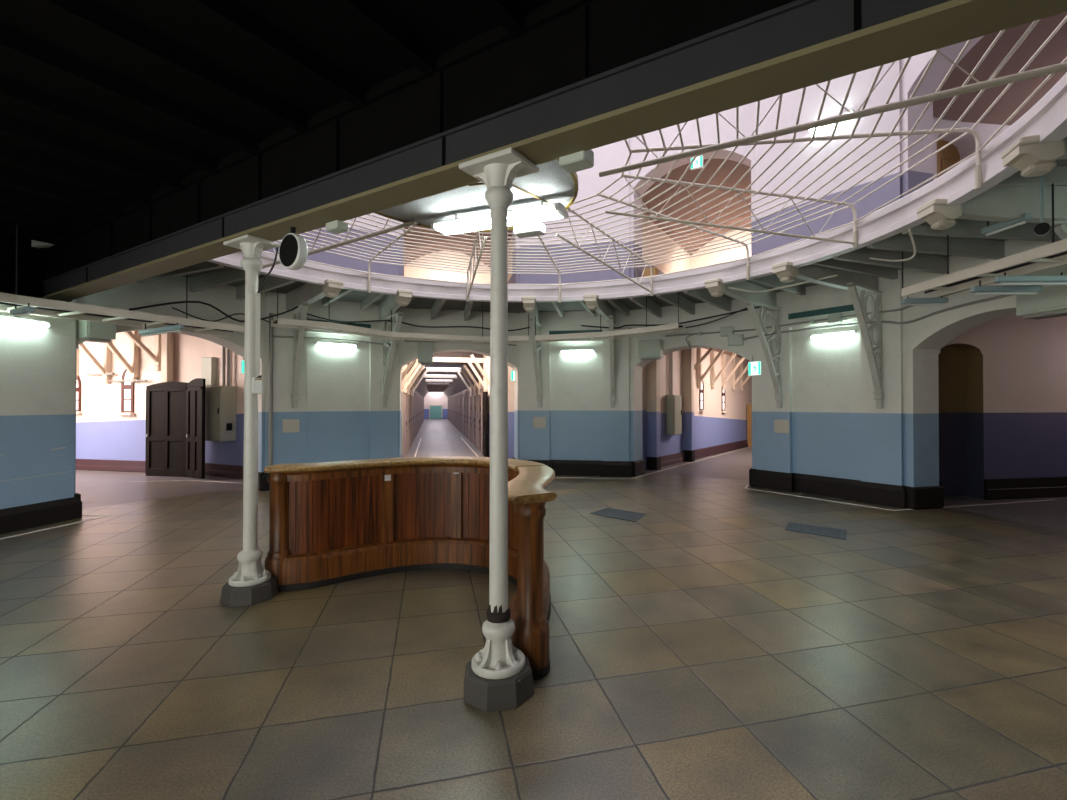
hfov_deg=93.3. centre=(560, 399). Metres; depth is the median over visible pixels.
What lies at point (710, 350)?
brace
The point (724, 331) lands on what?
junction box
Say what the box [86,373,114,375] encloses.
conduit
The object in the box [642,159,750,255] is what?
ceiling
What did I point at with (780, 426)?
notice board
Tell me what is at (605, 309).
ceiling beam
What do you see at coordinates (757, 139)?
railing
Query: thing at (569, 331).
trim
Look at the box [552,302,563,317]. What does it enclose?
ceiling beam
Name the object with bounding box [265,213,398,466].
wall
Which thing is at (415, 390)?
door
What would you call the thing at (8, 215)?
ceiling beam
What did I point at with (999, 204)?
ceiling beam
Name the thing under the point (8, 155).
ceiling beam
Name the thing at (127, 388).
window
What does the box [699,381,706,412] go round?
window
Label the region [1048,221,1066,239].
bracket
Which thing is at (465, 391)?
door
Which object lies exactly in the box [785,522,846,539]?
floor plate
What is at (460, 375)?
brace
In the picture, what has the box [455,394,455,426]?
door
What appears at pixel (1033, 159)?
block
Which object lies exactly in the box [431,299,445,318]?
ceiling beam
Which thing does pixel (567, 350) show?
wall lamp
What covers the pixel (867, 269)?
ceiling beam
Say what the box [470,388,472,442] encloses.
door
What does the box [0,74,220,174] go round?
ceiling beam
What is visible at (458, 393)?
door
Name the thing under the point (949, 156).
door
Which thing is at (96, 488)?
floor
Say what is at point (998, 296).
conduit
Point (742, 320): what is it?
wall
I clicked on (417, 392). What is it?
door
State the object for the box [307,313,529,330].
cable
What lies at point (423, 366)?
brace
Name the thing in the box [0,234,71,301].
beam
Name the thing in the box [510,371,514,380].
exit sign
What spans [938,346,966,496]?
wall niche
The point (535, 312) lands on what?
ceiling beam
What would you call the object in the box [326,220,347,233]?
junction box
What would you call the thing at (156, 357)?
brace
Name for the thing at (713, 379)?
brace
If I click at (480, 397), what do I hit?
door
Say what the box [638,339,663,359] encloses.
box
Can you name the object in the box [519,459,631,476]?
baseboard
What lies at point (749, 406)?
timber post
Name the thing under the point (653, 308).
ceiling beam
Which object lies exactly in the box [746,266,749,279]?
socket
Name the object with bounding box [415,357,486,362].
tie beam
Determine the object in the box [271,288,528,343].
cable tray
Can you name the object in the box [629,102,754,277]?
wall
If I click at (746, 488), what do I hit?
floor line
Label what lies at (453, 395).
door
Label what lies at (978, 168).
socket
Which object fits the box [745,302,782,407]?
bracket
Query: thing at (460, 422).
door
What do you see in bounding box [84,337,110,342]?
outlet
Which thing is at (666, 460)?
baseboard
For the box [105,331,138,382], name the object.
brace
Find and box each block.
[322,279,343,297]
[396,289,412,305]
[521,296,535,311]
[583,294,598,309]
[704,278,725,296]
[772,261,798,282]
[916,198,961,229]
[1001,135,1064,176]
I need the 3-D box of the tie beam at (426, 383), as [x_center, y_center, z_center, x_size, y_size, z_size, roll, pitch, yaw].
[-8.393,-1.079,34.538,1.600,0.140,0.120,0,-1,-14]
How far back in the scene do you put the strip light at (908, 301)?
6.09 m
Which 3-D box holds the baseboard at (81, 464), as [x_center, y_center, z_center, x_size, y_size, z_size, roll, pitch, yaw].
[-12.839,1.580,12.569,9.593,0.256,0.085,0,-1,13]
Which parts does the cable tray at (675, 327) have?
rail, rail, hanging rod, hanging rod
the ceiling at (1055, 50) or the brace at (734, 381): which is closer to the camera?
the ceiling at (1055, 50)
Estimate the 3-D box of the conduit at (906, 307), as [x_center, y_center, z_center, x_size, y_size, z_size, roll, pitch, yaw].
[4.145,-1.452,8.935,0.624,0.172,5.241,0,-1,-40]
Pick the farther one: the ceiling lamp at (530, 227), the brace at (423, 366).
the brace at (423, 366)
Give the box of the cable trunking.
[255,293,260,377]
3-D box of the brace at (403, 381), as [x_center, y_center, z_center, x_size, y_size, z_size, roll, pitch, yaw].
[-3.998,-0.741,13.569,0.651,1.058,0.070,0,-1,-14]
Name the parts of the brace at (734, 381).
wall post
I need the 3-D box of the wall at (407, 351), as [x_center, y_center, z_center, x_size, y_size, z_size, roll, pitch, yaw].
[-2.292,-0.160,11.472,2.940,3.720,0.600,0,-1,-14]
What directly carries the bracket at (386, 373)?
attached to the wall at (341, 414)
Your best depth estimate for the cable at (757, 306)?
10.28 m
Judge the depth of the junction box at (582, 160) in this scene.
2.73 m
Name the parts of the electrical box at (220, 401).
door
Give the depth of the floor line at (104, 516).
6.47 m
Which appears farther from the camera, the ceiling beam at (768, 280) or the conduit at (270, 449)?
the conduit at (270, 449)
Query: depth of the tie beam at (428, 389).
48.73 m
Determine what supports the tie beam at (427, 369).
attached to the ceiling at (457, 386)
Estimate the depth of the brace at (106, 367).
12.08 m
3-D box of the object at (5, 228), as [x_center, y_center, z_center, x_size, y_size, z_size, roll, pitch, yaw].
[-7.347,-1.965,3.994,0.080,0.116,4.980,0,-1,31]
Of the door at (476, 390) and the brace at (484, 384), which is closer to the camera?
the brace at (484, 384)
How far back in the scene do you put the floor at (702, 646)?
3.12 m
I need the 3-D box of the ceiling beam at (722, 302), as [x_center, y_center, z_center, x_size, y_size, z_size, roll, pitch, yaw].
[2.765,-1.904,9.302,0.070,0.224,2.172,0,-1,38]
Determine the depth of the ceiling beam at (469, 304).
10.28 m
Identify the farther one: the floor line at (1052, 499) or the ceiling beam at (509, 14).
the floor line at (1052, 499)
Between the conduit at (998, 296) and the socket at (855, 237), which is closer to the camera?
the socket at (855, 237)
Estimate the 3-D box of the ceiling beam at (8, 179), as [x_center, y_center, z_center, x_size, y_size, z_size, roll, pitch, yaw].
[-5.747,-1.974,3.046,0.080,0.116,4.980,0,-1,31]
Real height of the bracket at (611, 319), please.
1.868 m
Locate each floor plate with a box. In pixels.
[590,508,645,521]
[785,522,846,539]
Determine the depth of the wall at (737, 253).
15.23 m
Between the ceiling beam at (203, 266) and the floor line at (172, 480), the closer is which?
the ceiling beam at (203, 266)
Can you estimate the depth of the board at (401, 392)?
11.69 m
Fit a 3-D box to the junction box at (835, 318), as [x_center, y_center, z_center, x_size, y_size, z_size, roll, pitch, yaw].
[4.670,-1.385,8.556,0.100,0.160,0.200,0,-1,-37]
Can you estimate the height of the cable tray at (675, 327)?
0.790 m
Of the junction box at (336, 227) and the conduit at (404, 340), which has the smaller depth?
the junction box at (336, 227)
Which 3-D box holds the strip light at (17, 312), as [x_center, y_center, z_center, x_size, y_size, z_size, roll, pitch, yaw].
[-6.106,-1.018,5.704,0.461,0.134,0.070,0,-1,26]
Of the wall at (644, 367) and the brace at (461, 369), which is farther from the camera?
the brace at (461, 369)
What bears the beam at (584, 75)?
attached to the wall at (37, 362)
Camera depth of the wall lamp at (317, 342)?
10.10 m
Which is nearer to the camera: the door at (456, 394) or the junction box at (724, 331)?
the junction box at (724, 331)
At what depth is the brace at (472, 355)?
14.02 m
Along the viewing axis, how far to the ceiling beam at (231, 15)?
2.78 m
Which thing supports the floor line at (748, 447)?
on the floor at (96, 488)
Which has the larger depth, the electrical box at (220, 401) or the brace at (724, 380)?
the brace at (724, 380)
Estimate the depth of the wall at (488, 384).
15.40 m
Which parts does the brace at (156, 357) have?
wall post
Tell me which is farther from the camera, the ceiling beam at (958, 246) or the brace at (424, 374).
the brace at (424, 374)
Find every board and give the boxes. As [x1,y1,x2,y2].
[282,419,299,432]
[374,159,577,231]
[401,392,402,455]
[533,417,545,427]
[774,420,789,433]
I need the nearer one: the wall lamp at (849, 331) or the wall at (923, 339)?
the wall at (923, 339)
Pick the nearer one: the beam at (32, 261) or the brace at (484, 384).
the beam at (32, 261)
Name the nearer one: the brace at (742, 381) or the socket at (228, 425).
the socket at (228, 425)
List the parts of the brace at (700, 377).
wall post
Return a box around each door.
[145,378,205,478]
[403,392,406,456]
[407,394,409,451]
[410,395,411,446]
[412,393,413,441]
[414,390,415,438]
[415,391,416,435]
[417,392,417,432]
[418,392,418,430]
[419,393,419,428]
[420,394,420,426]
[421,395,421,424]
[429,405,442,418]
[453,395,453,424]
[454,395,454,425]
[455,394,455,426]
[456,394,457,428]
[458,393,459,429]
[459,392,461,431]
[461,391,463,433]
[464,390,466,436]
[467,390,469,438]
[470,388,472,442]
[474,386,477,446]
[478,384,482,451]
[482,391,487,456]
[937,140,959,177]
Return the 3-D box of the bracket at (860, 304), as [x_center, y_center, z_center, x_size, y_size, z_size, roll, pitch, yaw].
[4.686,-0.797,7.725,1.060,1.868,0.120,0,-1,-37]
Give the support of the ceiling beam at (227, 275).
hanging from the ceiling at (320, 26)
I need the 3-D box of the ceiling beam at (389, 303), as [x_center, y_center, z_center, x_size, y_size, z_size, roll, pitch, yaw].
[-3.268,-1.858,9.715,0.120,0.315,2.069,0,-1,-29]
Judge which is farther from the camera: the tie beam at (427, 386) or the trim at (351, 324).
the tie beam at (427, 386)
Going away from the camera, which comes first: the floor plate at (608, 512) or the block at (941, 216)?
the block at (941, 216)
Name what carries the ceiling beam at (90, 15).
hanging from the ceiling at (320, 26)
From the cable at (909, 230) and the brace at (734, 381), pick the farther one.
the brace at (734, 381)
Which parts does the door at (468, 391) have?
door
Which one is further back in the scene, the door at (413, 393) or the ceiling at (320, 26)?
the door at (413, 393)
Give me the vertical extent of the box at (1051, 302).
0.620 m
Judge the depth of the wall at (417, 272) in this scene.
17.50 m
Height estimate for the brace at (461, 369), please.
1.058 m
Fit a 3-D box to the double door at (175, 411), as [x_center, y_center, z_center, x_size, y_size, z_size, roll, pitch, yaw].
[-8.299,0.602,10.890,1.633,2.127,0.230,0,-1,16]
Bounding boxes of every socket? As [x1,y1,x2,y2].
[226,423,231,430]
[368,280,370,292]
[558,291,560,302]
[650,284,652,295]
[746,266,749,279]
[853,231,857,248]
[975,164,981,189]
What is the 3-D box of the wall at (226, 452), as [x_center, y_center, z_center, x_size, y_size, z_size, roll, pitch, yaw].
[-7.203,-0.103,11.119,2.101,3.600,0.001,0,-1,26]
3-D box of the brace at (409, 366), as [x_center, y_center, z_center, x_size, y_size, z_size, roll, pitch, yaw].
[-3.602,-0.754,12.019,0.651,1.058,0.070,0,-1,-14]
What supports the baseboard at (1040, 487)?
attached to the wall at (1016, 366)
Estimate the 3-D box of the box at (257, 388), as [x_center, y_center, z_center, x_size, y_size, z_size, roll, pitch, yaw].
[-2.503,-0.130,4.157,0.072,0.155,0.049,0,-1,-32]
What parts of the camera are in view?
arm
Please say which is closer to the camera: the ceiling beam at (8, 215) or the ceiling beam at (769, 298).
the ceiling beam at (8, 215)
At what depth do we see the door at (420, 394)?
35.39 m
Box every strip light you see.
[10,303,34,316]
[138,323,183,336]
[901,296,948,305]
[970,280,1042,294]
[981,213,1030,235]
[994,272,1066,284]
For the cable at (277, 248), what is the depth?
4.21 m
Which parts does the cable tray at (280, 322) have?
hanging rod, rail, rail, hanging rod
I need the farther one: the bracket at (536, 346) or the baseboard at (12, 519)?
the bracket at (536, 346)
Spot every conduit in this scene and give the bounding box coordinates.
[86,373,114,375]
[109,380,147,381]
[222,346,229,385]
[268,313,272,465]
[273,335,396,345]
[404,340,515,345]
[665,289,966,336]
[669,352,672,394]
[743,295,1011,339]
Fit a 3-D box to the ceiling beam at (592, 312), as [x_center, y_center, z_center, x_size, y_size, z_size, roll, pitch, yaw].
[0.541,-1.940,10.291,0.070,0.140,2.077,0,-1,12]
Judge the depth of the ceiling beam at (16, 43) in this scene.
3.15 m
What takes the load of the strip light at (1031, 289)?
hanging from the cable tray at (1054, 254)
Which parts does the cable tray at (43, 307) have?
hanging rod, rail, rail, hanging rod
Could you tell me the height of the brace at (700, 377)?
1.241 m
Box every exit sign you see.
[240,358,243,373]
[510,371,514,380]
[690,154,703,169]
[748,355,761,375]
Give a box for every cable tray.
[0,224,244,336]
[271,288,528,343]
[535,292,684,342]
[901,183,1066,296]
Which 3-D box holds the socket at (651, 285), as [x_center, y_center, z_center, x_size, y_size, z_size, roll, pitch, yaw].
[1.557,-1.885,8.620,0.046,0.200,0.046,0,-1,-37]
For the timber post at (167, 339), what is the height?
1.800 m
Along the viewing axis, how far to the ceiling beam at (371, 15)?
2.67 m
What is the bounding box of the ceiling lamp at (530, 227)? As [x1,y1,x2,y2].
[431,198,567,237]
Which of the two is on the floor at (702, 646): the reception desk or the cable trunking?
the reception desk
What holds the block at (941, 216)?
attached to the balcony edge
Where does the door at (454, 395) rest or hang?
in the wall at (488, 384)
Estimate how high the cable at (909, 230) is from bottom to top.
0.226 m
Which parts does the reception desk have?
newel post, panel, rail, panel, panel, newel post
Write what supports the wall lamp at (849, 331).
attached to the wall at (837, 429)
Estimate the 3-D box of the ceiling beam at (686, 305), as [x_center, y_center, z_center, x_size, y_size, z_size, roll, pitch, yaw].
[2.245,-1.901,9.630,0.070,0.224,2.121,0,-1,31]
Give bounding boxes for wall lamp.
[0,315,49,326]
[316,341,356,346]
[561,349,593,352]
[808,110,854,132]
[810,330,856,338]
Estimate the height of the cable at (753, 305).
0.293 m
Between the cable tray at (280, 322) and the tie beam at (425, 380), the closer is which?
the cable tray at (280, 322)
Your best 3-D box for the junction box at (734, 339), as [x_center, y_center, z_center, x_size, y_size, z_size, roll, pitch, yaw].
[3.481,-1.193,9.996,0.280,0.220,0.100,0,-1,31]
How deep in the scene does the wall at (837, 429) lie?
8.71 m
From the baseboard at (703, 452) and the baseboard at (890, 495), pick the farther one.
the baseboard at (703, 452)
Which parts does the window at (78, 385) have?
pane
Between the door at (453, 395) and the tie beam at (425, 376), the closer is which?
the tie beam at (425, 376)
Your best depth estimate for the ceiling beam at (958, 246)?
6.24 m
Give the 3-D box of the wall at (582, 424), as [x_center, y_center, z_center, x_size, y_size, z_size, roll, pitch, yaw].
[0.334,-3.099,11.614,2.480,9.600,0.550,0,-1,8]
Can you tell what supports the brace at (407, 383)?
attached to the wall
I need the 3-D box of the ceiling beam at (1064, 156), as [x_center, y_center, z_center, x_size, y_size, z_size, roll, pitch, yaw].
[4.624,-1.913,3.447,2.069,0.315,0.120,0,-1,16]
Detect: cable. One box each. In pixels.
[129,301,297,321]
[172,307,270,322]
[257,247,278,292]
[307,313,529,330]
[581,306,760,328]
[628,305,754,328]
[728,274,837,292]
[869,229,915,261]
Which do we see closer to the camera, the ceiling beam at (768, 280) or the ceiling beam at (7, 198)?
the ceiling beam at (7, 198)
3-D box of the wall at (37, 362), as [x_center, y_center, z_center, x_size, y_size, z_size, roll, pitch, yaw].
[-7.613,-0.229,3.530,0.554,3.720,7.240,0,-1,8]
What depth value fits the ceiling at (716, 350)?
16.68 m
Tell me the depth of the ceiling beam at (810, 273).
7.51 m
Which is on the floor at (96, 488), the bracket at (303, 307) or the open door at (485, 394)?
the open door at (485, 394)
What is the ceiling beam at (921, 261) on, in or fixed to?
hanging from the ceiling at (320, 26)
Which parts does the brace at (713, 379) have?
wall post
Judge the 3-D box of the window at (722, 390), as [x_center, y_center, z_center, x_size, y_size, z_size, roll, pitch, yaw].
[5.506,-0.077,16.890,0.120,1.018,0.372,0,-1,36]
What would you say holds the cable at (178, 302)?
hanging from the bracket at (303, 307)
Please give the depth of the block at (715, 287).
7.91 m
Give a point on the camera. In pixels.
(1043, 228)
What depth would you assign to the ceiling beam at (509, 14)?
2.54 m
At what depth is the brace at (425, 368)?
18.68 m
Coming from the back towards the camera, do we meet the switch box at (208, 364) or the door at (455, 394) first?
the door at (455, 394)
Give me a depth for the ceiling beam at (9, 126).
3.96 m
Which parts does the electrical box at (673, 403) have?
door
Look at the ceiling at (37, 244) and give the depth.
6.23 m
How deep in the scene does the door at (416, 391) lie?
26.09 m
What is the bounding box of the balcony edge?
[208,72,1066,301]
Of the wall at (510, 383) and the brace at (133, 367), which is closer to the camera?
the brace at (133, 367)
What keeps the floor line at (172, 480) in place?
on the floor at (96, 488)
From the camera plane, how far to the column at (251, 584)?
4.13 m
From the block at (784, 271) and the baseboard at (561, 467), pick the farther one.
the baseboard at (561, 467)
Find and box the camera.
[1034,175,1049,235]
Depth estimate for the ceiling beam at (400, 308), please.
10.28 m
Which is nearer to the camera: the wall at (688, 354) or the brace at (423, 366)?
the wall at (688, 354)
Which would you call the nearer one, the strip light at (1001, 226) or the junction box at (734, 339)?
the strip light at (1001, 226)
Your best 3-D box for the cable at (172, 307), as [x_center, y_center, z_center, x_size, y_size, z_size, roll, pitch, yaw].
[-5.583,-1.382,8.436,0.121,0.231,1.558,0,-1,31]
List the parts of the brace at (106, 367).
wall post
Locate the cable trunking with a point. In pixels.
(257, 330)
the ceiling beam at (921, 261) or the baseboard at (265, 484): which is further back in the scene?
the baseboard at (265, 484)
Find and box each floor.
[0,473,1066,799]
[75,419,1066,530]
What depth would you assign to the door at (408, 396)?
17.08 m
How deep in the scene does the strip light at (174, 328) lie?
6.99 m
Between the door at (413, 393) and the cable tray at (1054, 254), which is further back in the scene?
the door at (413, 393)
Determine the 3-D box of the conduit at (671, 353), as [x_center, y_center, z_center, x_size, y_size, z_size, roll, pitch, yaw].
[2.939,-0.858,13.384,0.044,1.450,0.164,0,-1,36]
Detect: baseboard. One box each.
[0,497,81,533]
[76,459,144,471]
[205,463,243,477]
[262,472,269,490]
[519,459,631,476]
[660,452,685,466]
[695,440,747,458]
[752,469,905,508]
[939,477,1066,499]
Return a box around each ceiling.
[0,0,1066,312]
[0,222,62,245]
[31,240,54,247]
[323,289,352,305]
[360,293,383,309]
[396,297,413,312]
[404,226,511,266]
[407,352,482,396]
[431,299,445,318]
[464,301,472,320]
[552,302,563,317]
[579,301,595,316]
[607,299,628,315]
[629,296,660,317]
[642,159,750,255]
[703,348,745,358]
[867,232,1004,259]
[933,12,1066,125]
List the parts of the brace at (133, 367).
wall post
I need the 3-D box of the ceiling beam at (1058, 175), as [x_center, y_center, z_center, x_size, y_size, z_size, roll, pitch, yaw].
[4.819,-1.991,4.428,2.067,0.140,0.070,0,-1,5]
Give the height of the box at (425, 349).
0.490 m
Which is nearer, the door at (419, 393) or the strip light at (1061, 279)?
the strip light at (1061, 279)
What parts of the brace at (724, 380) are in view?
wall post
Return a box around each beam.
[0,22,262,155]
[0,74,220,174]
[0,113,185,190]
[0,144,154,203]
[0,169,127,216]
[0,190,103,226]
[0,207,81,236]
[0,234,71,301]
[28,0,310,134]
[42,0,1066,301]
[136,261,223,282]
[178,0,368,108]
[189,267,259,291]
[236,276,294,299]
[286,283,325,310]
[328,0,439,77]
[379,295,399,319]
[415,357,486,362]
[422,368,461,371]
[424,375,456,377]
[425,380,452,381]
[426,383,449,384]
[427,386,447,387]
[428,389,444,390]
[478,0,526,38]
[528,302,538,322]
[595,300,615,323]
[656,293,694,314]
[684,288,730,310]
[722,281,775,309]
[750,275,805,295]
[795,264,877,293]
[811,258,897,279]
[833,246,946,273]
[902,219,1060,241]
[956,186,1066,222]
[992,166,1066,187]
[1059,137,1066,158]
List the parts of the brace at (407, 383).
wall post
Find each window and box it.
[76,376,82,413]
[116,369,134,415]
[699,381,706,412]
[721,386,727,412]
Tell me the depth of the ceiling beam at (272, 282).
8.19 m
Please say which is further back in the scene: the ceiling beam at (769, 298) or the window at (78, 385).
the window at (78, 385)
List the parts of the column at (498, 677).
bearing plate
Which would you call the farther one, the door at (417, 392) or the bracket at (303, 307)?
the door at (417, 392)
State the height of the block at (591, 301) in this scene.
0.240 m
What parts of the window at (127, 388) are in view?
pane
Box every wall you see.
[0,299,75,508]
[74,276,265,499]
[76,332,206,462]
[206,340,243,465]
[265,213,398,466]
[398,308,519,458]
[399,222,519,283]
[404,236,511,283]
[424,392,447,418]
[450,384,489,456]
[483,355,488,381]
[508,366,513,458]
[520,139,628,460]
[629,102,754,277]
[629,299,755,485]
[642,214,750,274]
[642,366,645,469]
[646,348,751,469]
[683,348,694,461]
[755,60,902,485]
[901,35,984,197]
[902,240,1051,509]
[933,117,1066,498]
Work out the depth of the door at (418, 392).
30.15 m
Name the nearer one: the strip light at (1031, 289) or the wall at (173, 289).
the strip light at (1031, 289)
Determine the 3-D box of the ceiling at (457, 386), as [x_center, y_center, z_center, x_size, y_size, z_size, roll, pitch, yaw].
[-8.764,-1.111,35.991,2.520,1.350,39.800,0,-1,-14]
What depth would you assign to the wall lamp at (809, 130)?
8.83 m
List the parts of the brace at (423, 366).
wall post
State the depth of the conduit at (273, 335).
10.02 m
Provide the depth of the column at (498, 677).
2.78 m
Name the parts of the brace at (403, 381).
wall post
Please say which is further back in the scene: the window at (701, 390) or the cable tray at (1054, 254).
the window at (701, 390)
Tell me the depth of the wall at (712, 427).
15.67 m
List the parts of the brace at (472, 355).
wall post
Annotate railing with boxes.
[262,16,1066,302]
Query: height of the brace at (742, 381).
1.241 m
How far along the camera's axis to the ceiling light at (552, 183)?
5.03 m
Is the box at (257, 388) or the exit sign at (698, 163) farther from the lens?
the exit sign at (698, 163)
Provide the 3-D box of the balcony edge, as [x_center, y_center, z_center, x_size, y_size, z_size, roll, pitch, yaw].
[0.104,-2.001,6.170,8.860,0.310,6.018,0,-1,31]
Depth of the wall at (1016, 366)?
8.63 m
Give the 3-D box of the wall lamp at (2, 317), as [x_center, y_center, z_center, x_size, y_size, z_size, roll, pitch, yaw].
[-6.888,-1.013,6.343,0.084,0.068,0.754,0,-1,8]
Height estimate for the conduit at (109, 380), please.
0.050 m
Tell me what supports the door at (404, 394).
in the wall
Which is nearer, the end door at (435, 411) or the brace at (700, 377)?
the brace at (700, 377)
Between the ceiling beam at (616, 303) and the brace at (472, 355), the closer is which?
the ceiling beam at (616, 303)
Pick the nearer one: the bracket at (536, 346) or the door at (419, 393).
the bracket at (536, 346)
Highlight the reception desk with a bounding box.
[264,456,556,679]
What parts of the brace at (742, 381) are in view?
wall post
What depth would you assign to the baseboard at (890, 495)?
8.64 m
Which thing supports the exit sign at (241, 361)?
attached to the wall at (173, 289)
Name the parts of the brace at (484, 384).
wall post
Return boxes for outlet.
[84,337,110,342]
[641,357,660,359]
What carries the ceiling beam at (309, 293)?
hanging from the ceiling at (320, 26)
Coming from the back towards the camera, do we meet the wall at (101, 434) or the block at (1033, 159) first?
the wall at (101, 434)
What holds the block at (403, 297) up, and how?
attached to the balcony edge
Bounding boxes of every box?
[78,320,115,342]
[201,357,216,385]
[252,375,262,393]
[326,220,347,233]
[418,342,432,364]
[559,150,593,172]
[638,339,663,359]
[720,326,732,336]
[728,334,742,345]
[828,313,841,323]
[1016,264,1066,319]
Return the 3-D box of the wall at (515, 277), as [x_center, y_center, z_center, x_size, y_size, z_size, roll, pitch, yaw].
[-2.292,-5.000,11.514,2.840,5.800,0.500,0,-1,-14]
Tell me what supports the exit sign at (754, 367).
attached to the wall at (742, 320)
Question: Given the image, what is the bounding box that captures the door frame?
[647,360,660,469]
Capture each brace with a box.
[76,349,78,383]
[79,340,111,383]
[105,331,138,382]
[124,331,160,370]
[401,360,415,380]
[401,360,418,391]
[404,364,421,392]
[407,365,425,394]
[410,367,426,394]
[412,372,426,395]
[457,372,471,396]
[460,368,475,395]
[463,364,480,394]
[467,359,487,391]
[471,354,489,391]
[694,348,713,369]
[697,348,723,387]
[710,351,735,388]
[721,353,744,389]
[731,356,750,390]
[740,358,750,390]
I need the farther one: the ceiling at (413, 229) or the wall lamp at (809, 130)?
the ceiling at (413, 229)
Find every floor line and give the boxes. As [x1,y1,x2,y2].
[0,516,107,538]
[141,480,235,482]
[557,477,624,478]
[631,447,748,478]
[746,488,893,510]
[894,499,1053,510]
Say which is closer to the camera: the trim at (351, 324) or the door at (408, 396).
the trim at (351, 324)
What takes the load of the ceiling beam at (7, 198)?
attached to the beam at (584, 75)
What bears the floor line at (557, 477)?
on the floor at (702, 646)
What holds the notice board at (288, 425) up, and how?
attached to the wall at (341, 414)
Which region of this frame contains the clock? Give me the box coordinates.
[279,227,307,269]
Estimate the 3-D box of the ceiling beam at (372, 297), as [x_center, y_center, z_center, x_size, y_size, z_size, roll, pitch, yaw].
[-3.562,-1.947,9.558,0.070,0.140,2.078,0,-1,-33]
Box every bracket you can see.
[291,301,307,407]
[381,312,402,407]
[529,317,541,406]
[609,315,615,407]
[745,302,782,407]
[847,282,883,408]
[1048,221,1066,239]
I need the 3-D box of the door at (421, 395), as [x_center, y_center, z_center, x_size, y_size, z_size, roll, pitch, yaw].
[-10.526,0.781,37.899,0.100,2.300,1.000,0,-1,-14]
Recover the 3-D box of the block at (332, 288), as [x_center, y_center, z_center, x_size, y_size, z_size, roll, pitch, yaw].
[-3.640,-1.770,8.025,0.260,0.240,0.275,0,-1,-44]
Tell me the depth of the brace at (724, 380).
16.75 m
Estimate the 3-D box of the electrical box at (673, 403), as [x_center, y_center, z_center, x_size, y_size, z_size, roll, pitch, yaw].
[3.019,0.392,13.350,0.277,1.050,0.516,0,-1,36]
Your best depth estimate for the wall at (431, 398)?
55.28 m
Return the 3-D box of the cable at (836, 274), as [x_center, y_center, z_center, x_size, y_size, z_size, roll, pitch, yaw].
[3.340,-1.734,7.614,1.523,0.106,0.301,0,-1,33]
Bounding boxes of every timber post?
[161,332,173,382]
[747,404,751,446]
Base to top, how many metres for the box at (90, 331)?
0.300 m
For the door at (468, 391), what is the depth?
23.01 m
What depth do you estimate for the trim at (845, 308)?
8.74 m
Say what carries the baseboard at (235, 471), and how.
attached to the wall at (226, 452)
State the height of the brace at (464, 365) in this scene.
1.058 m
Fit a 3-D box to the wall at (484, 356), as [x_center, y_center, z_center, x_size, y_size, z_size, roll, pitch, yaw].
[-3.192,-1.226,14.193,2.520,1.300,5.200,0,-1,-14]
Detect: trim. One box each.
[307,319,370,327]
[549,330,602,334]
[788,304,853,319]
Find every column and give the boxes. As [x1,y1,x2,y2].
[220,234,279,606]
[459,147,538,711]
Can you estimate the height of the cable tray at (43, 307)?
0.950 m
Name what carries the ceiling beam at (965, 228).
hanging from the ceiling at (320, 26)
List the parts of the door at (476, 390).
door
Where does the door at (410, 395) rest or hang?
in the wall
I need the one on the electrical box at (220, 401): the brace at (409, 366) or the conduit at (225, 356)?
the conduit at (225, 356)
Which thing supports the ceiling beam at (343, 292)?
hanging from the ceiling at (320, 26)
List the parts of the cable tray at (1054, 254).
hanging rod, hanging rod, rail, rail, hanging rod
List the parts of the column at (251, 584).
bearing plate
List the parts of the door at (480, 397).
door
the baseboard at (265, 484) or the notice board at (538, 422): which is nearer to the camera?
the baseboard at (265, 484)
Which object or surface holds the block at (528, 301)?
attached to the balcony edge

